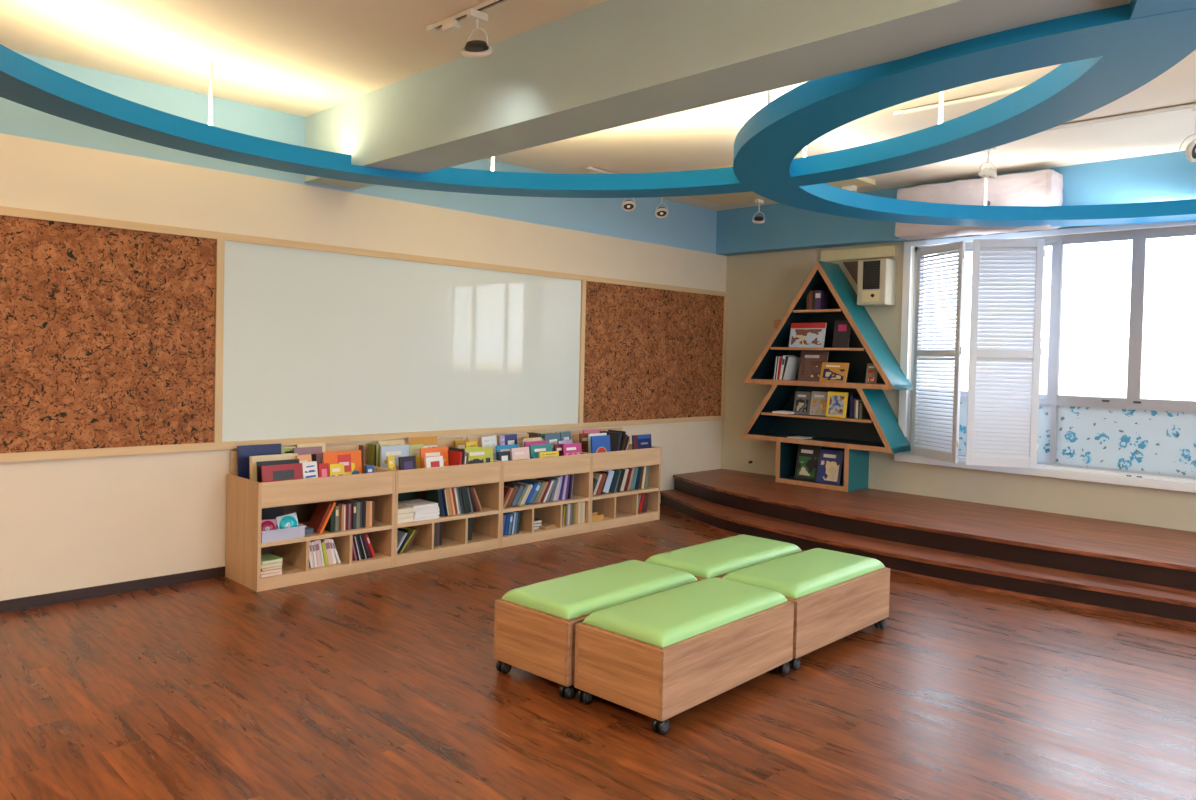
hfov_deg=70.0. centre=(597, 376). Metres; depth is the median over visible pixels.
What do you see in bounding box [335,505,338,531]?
book
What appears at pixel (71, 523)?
wall
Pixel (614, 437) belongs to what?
book
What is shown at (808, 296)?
book
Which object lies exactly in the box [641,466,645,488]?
book
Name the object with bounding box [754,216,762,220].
bulb
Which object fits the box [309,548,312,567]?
book
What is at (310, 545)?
book
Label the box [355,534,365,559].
book
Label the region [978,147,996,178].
track spotlight
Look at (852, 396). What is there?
book
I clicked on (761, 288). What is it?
wall
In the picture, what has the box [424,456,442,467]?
book
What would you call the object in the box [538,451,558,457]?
book
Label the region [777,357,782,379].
book
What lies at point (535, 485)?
book
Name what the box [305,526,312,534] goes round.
case
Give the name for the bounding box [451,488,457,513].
book
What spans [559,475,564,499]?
book
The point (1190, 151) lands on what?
track spotlight
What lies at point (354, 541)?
book
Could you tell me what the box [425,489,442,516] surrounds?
book
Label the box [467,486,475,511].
book
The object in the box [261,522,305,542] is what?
tray
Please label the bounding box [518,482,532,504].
book
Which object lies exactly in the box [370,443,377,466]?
book
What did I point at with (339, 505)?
book
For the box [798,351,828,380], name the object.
book
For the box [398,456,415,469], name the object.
book
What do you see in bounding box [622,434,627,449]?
book
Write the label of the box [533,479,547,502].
book
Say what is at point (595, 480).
book
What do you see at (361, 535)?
book
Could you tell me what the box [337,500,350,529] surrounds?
book
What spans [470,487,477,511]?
book
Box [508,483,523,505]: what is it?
book
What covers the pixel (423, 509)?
paper stack
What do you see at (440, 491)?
book
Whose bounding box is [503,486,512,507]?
book
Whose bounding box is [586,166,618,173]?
track
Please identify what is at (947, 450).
shutter
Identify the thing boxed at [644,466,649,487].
book
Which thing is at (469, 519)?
book
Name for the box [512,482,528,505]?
book
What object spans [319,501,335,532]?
book
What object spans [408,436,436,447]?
book
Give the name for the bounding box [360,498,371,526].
book
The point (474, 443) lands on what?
book
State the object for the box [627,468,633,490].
book
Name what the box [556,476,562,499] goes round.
book
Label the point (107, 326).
cork board
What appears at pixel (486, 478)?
bookcase
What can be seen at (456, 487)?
book
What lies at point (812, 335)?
book
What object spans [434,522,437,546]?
book
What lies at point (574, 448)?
book
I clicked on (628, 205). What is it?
track spotlight
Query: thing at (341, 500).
book
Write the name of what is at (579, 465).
bookcase
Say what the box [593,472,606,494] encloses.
book
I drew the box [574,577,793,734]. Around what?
seat
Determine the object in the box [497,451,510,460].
book
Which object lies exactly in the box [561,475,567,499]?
book
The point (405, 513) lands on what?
paper stack
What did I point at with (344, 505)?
book
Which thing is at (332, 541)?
book
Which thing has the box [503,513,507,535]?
book
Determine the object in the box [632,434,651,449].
book
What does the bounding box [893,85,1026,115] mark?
track
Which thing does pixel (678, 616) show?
cushion
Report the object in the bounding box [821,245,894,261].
strip
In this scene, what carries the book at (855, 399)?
on the bookshelf at (881, 432)
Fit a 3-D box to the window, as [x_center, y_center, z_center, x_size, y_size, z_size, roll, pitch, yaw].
[4.431,-0.168,6.557,4.310,2.045,0.318,3,2,45]
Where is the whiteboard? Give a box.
[214,232,585,449]
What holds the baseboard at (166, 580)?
attached to the wall at (71, 523)
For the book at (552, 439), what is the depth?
7.42 m
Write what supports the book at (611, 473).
on the bookcase at (620, 508)
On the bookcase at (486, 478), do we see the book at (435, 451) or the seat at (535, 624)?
the book at (435, 451)
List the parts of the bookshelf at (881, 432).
shelf, shelf, panel, shelf, crown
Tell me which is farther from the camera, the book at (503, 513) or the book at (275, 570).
the book at (503, 513)
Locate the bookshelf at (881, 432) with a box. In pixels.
[740,261,912,491]
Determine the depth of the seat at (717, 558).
4.83 m
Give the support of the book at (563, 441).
on the bookcase at (579, 465)
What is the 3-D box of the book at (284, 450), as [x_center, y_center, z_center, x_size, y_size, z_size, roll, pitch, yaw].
[-2.127,0.633,5.866,0.040,0.306,0.102,3,2,45]
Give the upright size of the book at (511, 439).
0.305 m
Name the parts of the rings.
suspension rod, suspension rod, suspension rod, suspension rod, suspension rod, suspension rod, suspension rod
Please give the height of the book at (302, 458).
0.280 m
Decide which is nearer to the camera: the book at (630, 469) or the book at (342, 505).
the book at (342, 505)
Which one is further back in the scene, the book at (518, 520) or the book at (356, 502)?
the book at (518, 520)
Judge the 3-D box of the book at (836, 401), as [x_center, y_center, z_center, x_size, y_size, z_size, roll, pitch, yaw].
[2.271,0.263,8.118,0.202,0.239,0.058,3,2,44]
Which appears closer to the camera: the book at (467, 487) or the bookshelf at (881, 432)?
the book at (467, 487)
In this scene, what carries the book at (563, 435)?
on the bookcase at (620, 508)
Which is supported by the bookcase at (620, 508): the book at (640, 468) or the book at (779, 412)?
the book at (640, 468)
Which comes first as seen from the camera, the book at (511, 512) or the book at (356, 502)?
the book at (356, 502)
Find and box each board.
[0,206,216,462]
[583,275,727,427]
[843,261,857,283]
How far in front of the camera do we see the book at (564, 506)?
7.18 m
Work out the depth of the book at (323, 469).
5.64 m
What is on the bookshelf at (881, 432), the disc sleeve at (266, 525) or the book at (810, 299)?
the book at (810, 299)
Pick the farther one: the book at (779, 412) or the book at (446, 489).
the book at (779, 412)
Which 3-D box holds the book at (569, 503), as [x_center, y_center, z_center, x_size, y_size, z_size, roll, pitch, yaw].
[-0.282,1.161,7.277,0.154,0.178,0.019,3,2,45]
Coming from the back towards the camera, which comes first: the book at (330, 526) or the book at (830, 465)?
the book at (830, 465)
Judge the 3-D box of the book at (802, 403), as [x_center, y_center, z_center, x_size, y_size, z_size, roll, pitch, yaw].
[2.033,0.258,8.490,0.055,0.222,0.175,0,2,-45]
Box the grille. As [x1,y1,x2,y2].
[863,263,879,287]
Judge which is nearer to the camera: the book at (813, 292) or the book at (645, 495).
the book at (645, 495)
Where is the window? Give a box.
[894,220,1195,492]
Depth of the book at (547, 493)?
7.03 m
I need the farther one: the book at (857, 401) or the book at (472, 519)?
the book at (857, 401)
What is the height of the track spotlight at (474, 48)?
0.230 m
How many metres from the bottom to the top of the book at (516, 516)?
0.173 m
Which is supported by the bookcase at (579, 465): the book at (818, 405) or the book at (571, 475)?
the book at (571, 475)
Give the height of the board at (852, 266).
0.370 m
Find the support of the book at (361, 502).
on the bookcase at (246, 499)
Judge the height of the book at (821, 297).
0.190 m
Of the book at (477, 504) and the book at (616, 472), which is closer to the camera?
the book at (477, 504)
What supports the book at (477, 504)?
on the bookcase at (486, 478)
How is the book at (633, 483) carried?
on the bookcase at (620, 508)
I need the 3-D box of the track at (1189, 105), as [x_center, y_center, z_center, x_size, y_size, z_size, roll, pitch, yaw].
[3.941,-1.625,4.825,3.158,0.025,0.042,3,2,45]
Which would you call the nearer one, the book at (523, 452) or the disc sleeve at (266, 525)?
the disc sleeve at (266, 525)
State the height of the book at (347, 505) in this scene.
0.172 m
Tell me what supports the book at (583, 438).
on the bookcase at (620, 508)
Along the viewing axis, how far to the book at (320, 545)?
5.63 m
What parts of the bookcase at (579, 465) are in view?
panel, bin panel, panel, board, shelf, panel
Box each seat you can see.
[494,560,697,698]
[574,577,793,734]
[645,534,802,580]
[722,548,889,669]
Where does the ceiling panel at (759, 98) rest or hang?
attached to the ceiling
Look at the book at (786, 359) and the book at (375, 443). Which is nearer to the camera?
the book at (375, 443)
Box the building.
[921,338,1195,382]
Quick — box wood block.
[774,320,780,328]
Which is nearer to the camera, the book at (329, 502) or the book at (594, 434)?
the book at (329, 502)
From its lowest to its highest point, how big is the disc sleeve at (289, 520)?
0.148 m
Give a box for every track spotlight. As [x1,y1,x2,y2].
[461,8,492,57]
[622,198,635,211]
[655,197,667,217]
[752,199,764,223]
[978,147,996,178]
[1179,105,1195,161]
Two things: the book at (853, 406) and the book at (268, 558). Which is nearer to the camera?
the book at (268, 558)
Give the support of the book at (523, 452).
on the bookcase at (579, 465)
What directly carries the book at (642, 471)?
on the bookcase at (620, 508)
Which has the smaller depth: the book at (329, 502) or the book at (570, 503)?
the book at (329, 502)
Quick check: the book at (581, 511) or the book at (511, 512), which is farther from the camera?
the book at (581, 511)
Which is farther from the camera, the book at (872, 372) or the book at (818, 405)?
the book at (818, 405)
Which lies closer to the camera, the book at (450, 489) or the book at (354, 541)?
the book at (354, 541)
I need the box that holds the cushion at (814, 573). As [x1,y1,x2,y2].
[722,548,884,598]
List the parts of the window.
frosted pane, sash, sill, sash, frosted pane, sash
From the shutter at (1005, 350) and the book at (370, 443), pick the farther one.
the shutter at (1005, 350)
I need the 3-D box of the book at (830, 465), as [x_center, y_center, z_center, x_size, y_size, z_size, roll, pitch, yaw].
[2.229,0.861,8.198,0.245,0.318,0.094,3,2,44]
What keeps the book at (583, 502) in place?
on the bookcase at (579, 465)
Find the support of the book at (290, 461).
on the bookcase at (246, 499)
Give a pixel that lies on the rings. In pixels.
(1105, 55)
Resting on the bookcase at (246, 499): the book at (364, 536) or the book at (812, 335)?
the book at (364, 536)
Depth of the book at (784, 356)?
8.54 m
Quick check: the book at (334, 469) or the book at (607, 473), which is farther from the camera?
the book at (607, 473)
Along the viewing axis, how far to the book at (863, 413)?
7.99 m
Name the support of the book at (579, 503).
on the bookcase at (579, 465)
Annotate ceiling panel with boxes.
[684,81,807,117]
[687,154,874,204]
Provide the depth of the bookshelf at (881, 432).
8.31 m
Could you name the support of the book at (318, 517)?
on the bookcase at (246, 499)
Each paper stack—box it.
[398,499,439,520]
[398,504,413,522]
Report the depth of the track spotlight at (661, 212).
7.91 m
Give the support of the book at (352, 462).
on the bookcase at (246, 499)
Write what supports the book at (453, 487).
on the bookcase at (486, 478)
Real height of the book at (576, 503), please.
0.180 m
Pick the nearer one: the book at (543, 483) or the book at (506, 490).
the book at (506, 490)
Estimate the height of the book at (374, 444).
0.295 m
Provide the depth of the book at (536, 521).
7.03 m
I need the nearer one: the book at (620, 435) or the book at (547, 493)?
the book at (547, 493)
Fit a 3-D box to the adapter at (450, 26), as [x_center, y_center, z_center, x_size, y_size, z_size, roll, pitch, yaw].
[-0.708,-1.692,4.120,0.100,0.035,0.040,3,2,45]
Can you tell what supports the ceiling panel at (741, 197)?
attached to the ceiling
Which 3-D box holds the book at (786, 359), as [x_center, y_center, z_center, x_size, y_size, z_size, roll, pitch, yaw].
[1.925,-0.088,8.592,0.055,0.239,0.183,3,2,45]
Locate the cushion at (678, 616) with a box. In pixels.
[583,577,787,647]
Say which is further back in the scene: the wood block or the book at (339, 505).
the wood block
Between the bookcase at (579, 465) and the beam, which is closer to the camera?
the beam
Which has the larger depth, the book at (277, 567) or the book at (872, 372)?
the book at (872, 372)
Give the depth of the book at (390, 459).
6.06 m
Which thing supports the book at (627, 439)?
on the bookcase at (620, 508)
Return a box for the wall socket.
[748,459,756,464]
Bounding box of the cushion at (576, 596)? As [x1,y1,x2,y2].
[502,560,697,619]
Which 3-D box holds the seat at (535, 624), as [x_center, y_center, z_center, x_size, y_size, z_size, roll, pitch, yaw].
[0.028,1.200,4.238,0.487,0.409,1.005,3,2,42]
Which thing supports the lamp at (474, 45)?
in the track spotlight at (474, 48)
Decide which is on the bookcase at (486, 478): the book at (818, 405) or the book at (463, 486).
the book at (463, 486)
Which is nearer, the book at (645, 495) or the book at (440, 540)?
the book at (440, 540)
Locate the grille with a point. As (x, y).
(871, 271)
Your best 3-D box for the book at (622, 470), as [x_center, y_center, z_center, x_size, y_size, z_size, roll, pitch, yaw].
[0.146,0.925,7.719,0.164,0.209,0.112,3,2,45]
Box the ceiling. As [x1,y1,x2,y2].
[0,0,1195,210]
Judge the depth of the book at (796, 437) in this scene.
8.40 m
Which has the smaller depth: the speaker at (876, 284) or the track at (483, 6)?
the track at (483, 6)
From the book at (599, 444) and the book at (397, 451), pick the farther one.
the book at (599, 444)
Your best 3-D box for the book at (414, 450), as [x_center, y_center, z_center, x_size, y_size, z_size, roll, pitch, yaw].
[-1.366,0.649,6.434,0.038,0.284,0.133,3,2,44]
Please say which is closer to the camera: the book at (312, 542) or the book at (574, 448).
the book at (312, 542)
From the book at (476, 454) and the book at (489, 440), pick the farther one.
the book at (489, 440)
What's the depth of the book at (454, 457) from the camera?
6.45 m
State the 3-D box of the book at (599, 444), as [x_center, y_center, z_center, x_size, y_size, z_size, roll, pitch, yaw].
[0.026,0.658,7.537,0.224,0.281,0.041,0,2,-44]
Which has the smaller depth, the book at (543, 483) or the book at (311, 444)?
the book at (311, 444)
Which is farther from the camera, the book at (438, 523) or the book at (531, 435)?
the book at (531, 435)
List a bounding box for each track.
[427,0,508,32]
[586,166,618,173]
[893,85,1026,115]
[1043,102,1195,131]
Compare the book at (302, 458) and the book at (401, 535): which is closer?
the book at (302, 458)
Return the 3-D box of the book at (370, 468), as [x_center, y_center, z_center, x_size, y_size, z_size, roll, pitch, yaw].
[-1.569,0.704,5.894,0.065,0.190,0.040,0,2,-45]
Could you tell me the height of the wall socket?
0.060 m
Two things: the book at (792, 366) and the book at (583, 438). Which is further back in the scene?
the book at (792, 366)
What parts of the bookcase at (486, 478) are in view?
panel, bin panel, panel, shelf, board, panel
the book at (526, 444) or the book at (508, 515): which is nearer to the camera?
the book at (508, 515)
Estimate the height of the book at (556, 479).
0.192 m
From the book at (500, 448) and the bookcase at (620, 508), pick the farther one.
the bookcase at (620, 508)
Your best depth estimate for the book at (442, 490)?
6.31 m
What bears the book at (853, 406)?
on the bookshelf at (881, 432)
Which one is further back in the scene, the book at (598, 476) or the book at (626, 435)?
the book at (626, 435)
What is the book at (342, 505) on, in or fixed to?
on the bookcase at (246, 499)
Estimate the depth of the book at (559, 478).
7.11 m
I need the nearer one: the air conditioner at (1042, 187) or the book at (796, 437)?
the air conditioner at (1042, 187)
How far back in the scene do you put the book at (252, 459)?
5.52 m
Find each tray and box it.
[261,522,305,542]
[592,512,603,521]
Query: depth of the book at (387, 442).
6.43 m
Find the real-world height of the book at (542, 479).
0.185 m
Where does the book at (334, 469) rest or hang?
on the bookcase at (246, 499)
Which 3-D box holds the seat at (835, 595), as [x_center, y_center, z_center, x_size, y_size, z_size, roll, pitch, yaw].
[1.130,1.217,4.650,0.487,0.409,1.005,3,2,44]
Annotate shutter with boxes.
[910,241,964,462]
[965,239,1045,467]
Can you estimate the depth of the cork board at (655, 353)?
8.57 m
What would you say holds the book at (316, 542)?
on the bookcase at (246, 499)
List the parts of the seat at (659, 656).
lid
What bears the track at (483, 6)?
attached to the ceiling
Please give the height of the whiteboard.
1.410 m
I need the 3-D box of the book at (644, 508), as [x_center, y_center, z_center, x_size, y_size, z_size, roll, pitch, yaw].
[0.380,1.166,7.961,0.169,0.166,0.050,3,2,45]
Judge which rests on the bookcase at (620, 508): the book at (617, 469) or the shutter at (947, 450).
the book at (617, 469)
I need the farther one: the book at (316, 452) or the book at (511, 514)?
the book at (511, 514)
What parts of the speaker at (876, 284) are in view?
control plate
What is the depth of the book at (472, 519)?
6.54 m
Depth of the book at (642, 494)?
7.86 m
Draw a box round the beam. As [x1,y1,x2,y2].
[304,0,1131,189]
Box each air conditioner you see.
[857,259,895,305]
[895,169,1062,240]
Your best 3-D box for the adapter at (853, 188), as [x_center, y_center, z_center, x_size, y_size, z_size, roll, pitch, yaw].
[2.242,-1.677,7.628,0.120,0.050,0.060,3,2,45]
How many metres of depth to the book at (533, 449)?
7.05 m
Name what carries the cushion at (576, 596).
on the seat at (535, 624)
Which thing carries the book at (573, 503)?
on the bookcase at (579, 465)
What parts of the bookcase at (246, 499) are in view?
panel, bin panel, panel, board, shelf, panel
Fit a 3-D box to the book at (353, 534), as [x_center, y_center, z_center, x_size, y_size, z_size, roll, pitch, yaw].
[-1.695,1.160,5.886,0.175,0.175,0.064,3,2,45]
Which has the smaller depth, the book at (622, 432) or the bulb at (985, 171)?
the bulb at (985, 171)
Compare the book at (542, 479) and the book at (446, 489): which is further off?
the book at (542, 479)
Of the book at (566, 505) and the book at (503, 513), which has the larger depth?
the book at (566, 505)
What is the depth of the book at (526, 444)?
7.13 m
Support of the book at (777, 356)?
in the bookshelf at (881, 432)
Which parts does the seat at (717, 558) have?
lid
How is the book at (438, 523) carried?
on the bookcase at (486, 478)
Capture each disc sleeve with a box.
[261,519,275,530]
[276,512,298,528]
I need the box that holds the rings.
[0,0,1195,226]
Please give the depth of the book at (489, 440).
7.07 m
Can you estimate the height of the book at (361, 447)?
0.290 m
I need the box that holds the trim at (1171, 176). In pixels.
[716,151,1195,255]
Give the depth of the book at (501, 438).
7.11 m
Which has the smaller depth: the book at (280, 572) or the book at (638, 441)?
the book at (280, 572)
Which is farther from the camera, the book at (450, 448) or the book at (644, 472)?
the book at (644, 472)
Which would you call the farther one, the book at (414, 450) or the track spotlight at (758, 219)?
the track spotlight at (758, 219)
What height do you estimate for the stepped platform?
0.300 m
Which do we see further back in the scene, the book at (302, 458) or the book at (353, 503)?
the book at (353, 503)
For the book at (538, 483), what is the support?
on the bookcase at (579, 465)
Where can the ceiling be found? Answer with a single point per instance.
(304, 58)
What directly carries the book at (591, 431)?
on the bookcase at (620, 508)
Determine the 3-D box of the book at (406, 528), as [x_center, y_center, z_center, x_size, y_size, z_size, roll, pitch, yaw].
[-1.417,1.171,6.162,0.172,0.155,0.125,3,2,45]
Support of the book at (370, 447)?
on the bookcase at (486, 478)
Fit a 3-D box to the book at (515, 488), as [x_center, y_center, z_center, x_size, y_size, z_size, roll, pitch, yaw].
[-0.743,0.943,6.839,0.181,0.171,0.128,3,2,45]
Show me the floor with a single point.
(384, 684)
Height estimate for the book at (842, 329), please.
0.262 m
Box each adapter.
[442,19,460,32]
[841,185,856,191]
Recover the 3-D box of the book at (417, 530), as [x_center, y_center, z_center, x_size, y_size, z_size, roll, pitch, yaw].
[-1.404,1.169,6.178,0.186,0.158,0.129,3,2,45]
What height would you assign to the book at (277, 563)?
0.023 m
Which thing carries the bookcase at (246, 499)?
on the floor
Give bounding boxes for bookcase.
[225,444,395,591]
[363,437,501,566]
[467,432,591,547]
[556,428,660,531]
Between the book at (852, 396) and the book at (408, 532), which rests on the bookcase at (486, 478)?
the book at (408, 532)
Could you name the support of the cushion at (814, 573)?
on the seat at (835, 595)
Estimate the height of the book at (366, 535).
0.173 m
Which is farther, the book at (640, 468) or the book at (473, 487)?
the book at (640, 468)
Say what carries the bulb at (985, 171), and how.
in the track spotlight at (987, 173)
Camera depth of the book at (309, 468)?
5.58 m
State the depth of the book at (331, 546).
5.69 m
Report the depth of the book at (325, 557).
5.64 m
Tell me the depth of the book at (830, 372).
8.13 m
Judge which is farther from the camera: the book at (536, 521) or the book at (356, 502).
the book at (536, 521)
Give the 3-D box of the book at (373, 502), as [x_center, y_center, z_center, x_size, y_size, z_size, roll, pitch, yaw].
[-1.611,0.942,5.955,0.171,0.172,0.017,3,2,45]
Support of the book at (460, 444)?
on the bookcase at (486, 478)
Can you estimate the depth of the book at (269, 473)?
5.45 m
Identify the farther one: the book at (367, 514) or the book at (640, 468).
the book at (640, 468)
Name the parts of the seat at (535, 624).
lid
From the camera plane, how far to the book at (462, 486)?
6.44 m
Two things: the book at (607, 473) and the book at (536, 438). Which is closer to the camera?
the book at (536, 438)
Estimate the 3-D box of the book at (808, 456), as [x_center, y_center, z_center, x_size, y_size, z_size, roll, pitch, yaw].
[2.070,0.843,8.426,0.245,0.337,0.075,3,2,45]
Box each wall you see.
[0,51,726,600]
[721,225,1195,531]
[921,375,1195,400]
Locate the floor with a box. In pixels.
[0,506,1195,799]
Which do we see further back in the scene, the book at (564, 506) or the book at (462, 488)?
the book at (564, 506)
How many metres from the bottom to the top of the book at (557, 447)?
0.228 m
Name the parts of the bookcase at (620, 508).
panel, bin panel, board, shelf, panel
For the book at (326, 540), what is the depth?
5.66 m
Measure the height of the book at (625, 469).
0.210 m
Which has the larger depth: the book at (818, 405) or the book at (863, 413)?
the book at (818, 405)
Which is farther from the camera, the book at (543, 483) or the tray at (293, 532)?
the book at (543, 483)
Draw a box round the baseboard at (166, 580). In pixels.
[0,566,224,612]
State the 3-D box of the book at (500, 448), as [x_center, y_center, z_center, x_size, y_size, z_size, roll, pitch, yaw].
[-0.737,0.674,6.963,0.225,0.240,0.030,0,2,-44]
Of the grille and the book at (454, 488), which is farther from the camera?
the grille
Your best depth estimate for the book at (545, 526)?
7.06 m
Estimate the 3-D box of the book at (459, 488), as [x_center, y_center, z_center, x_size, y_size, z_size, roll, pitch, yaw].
[-1.086,0.926,6.477,0.170,0.205,0.061,3,2,45]
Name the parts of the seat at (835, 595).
lid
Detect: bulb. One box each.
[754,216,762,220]
[982,168,994,173]
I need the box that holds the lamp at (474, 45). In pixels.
[464,40,488,51]
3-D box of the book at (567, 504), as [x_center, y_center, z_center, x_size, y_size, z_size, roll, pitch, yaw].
[-0.306,1.160,7.267,0.171,0.179,0.030,3,2,45]
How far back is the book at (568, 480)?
7.20 m
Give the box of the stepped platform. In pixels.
[660,469,1195,627]
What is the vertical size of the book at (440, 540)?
0.176 m
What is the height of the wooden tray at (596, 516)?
0.060 m
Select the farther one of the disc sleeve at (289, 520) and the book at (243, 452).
the book at (243, 452)
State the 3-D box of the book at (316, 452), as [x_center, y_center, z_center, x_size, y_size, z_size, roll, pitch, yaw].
[-1.989,0.636,5.861,0.202,0.308,0.039,0,2,-44]
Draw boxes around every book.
[237,444,280,478]
[249,453,297,480]
[256,459,298,482]
[261,463,302,481]
[261,553,282,564]
[261,562,282,568]
[261,566,281,571]
[261,568,281,573]
[261,571,281,577]
[281,446,294,453]
[293,446,322,470]
[296,443,325,461]
[296,454,311,462]
[302,461,317,478]
[307,502,331,533]
[309,541,314,567]
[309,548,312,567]
[311,541,317,567]
[312,540,321,566]
[318,463,328,476]
[318,540,324,565]
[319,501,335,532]
[319,538,333,564]
[321,541,328,565]
[322,450,361,474]
[324,507,334,531]
[329,463,343,475]
[329,538,335,563]
[331,539,340,563]
[332,501,343,530]
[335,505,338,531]
[336,501,348,529]
[336,503,340,530]
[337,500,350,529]
[341,500,351,528]
[342,500,355,528]
[344,499,359,528]
[344,505,345,530]
[350,499,362,527]
[353,498,365,527]
[353,534,361,558]
[353,535,358,560]
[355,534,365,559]
[358,498,369,526]
[359,445,363,473]
[359,534,369,558]
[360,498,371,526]
[360,533,371,557]
[362,498,374,525]
[363,533,375,557]
[365,465,373,472]
[367,444,374,464]
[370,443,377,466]
[374,444,375,465]
[375,443,379,466]
[377,440,403,466]
[380,445,408,469]
[386,456,394,469]
[397,528,410,553]
[397,530,406,550]
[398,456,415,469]
[400,527,415,552]
[403,527,418,552]
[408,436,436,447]
[409,444,422,468]
[420,446,448,467]
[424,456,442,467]
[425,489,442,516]
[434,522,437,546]
[437,522,439,545]
[439,489,444,515]
[439,522,441,545]
[441,489,447,515]
[444,488,452,515]
[448,447,464,464]
[448,450,461,465]
[449,488,455,514]
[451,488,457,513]
[453,487,459,513]
[454,439,468,448]
[454,488,458,514]
[456,487,461,513]
[458,487,463,513]
[460,487,467,513]
[462,486,468,512]
[463,446,492,463]
[463,486,470,512]
[465,441,476,447]
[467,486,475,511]
[467,487,472,512]
[468,518,471,540]
[469,517,473,539]
[470,486,479,511]
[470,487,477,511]
[473,487,481,510]
[480,435,496,459]
[496,444,518,459]
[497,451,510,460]
[499,436,504,444]
[503,434,516,444]
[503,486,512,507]
[503,487,510,506]
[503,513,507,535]
[504,483,518,506]
[504,513,509,534]
[507,512,512,534]
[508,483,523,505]
[510,447,529,459]
[511,512,515,533]
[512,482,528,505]
[514,511,517,533]
[515,511,519,533]
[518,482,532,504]
[522,437,541,446]
[522,481,537,504]
[523,479,541,503]
[524,440,546,446]
[527,432,539,437]
[529,444,551,458]
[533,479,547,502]
[533,480,545,503]
[534,518,541,523]
[536,478,551,502]
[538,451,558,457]
[539,523,554,529]
[543,477,555,501]
[543,480,552,502]
[544,433,560,450]
[544,477,558,501]
[552,476,560,500]
[554,444,562,455]
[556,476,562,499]
[557,439,571,443]
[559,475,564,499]
[560,431,570,440]
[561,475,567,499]
[562,443,581,455]
[563,504,567,525]
[563,506,565,525]
[565,475,569,498]
[567,504,569,524]
[568,474,572,498]
[569,503,571,524]
[570,503,573,524]
[573,503,575,523]
[575,502,577,523]
[577,502,580,523]
[579,433,589,452]
[580,502,582,522]
[583,429,601,433]
[583,502,584,522]
[588,433,606,452]
[591,435,610,452]
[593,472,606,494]
[593,473,601,494]
[593,478,597,492]
[597,471,608,494]
[600,431,619,450]
[603,431,621,450]
[603,470,613,493]
[608,430,625,450]
[609,469,619,492]
[614,469,620,492]
[616,469,624,491]
[620,468,628,491]
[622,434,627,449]
[624,436,628,449]
[624,468,631,490]
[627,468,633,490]
[630,467,638,489]
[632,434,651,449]
[635,467,641,489]
[638,493,644,512]
[639,467,643,488]
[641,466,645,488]
[641,495,645,512]
[643,494,646,511]
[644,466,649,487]
[772,411,794,413]
[775,356,781,379]
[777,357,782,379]
[779,355,796,379]
[782,356,795,379]
[783,357,799,379]
[787,436,812,438]
[789,323,826,347]
[793,391,811,414]
[794,444,820,480]
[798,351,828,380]
[806,292,809,309]
[809,291,812,309]
[809,391,827,415]
[812,290,815,309]
[815,290,828,309]
[816,449,844,484]
[819,362,849,382]
[825,392,847,417]
[832,320,850,347]
[850,395,859,417]
[852,398,860,417]
[854,399,861,417]
[856,400,862,418]
[859,402,869,418]
[865,363,877,383]
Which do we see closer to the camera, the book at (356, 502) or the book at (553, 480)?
the book at (356, 502)
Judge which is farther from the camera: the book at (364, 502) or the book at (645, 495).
the book at (645, 495)

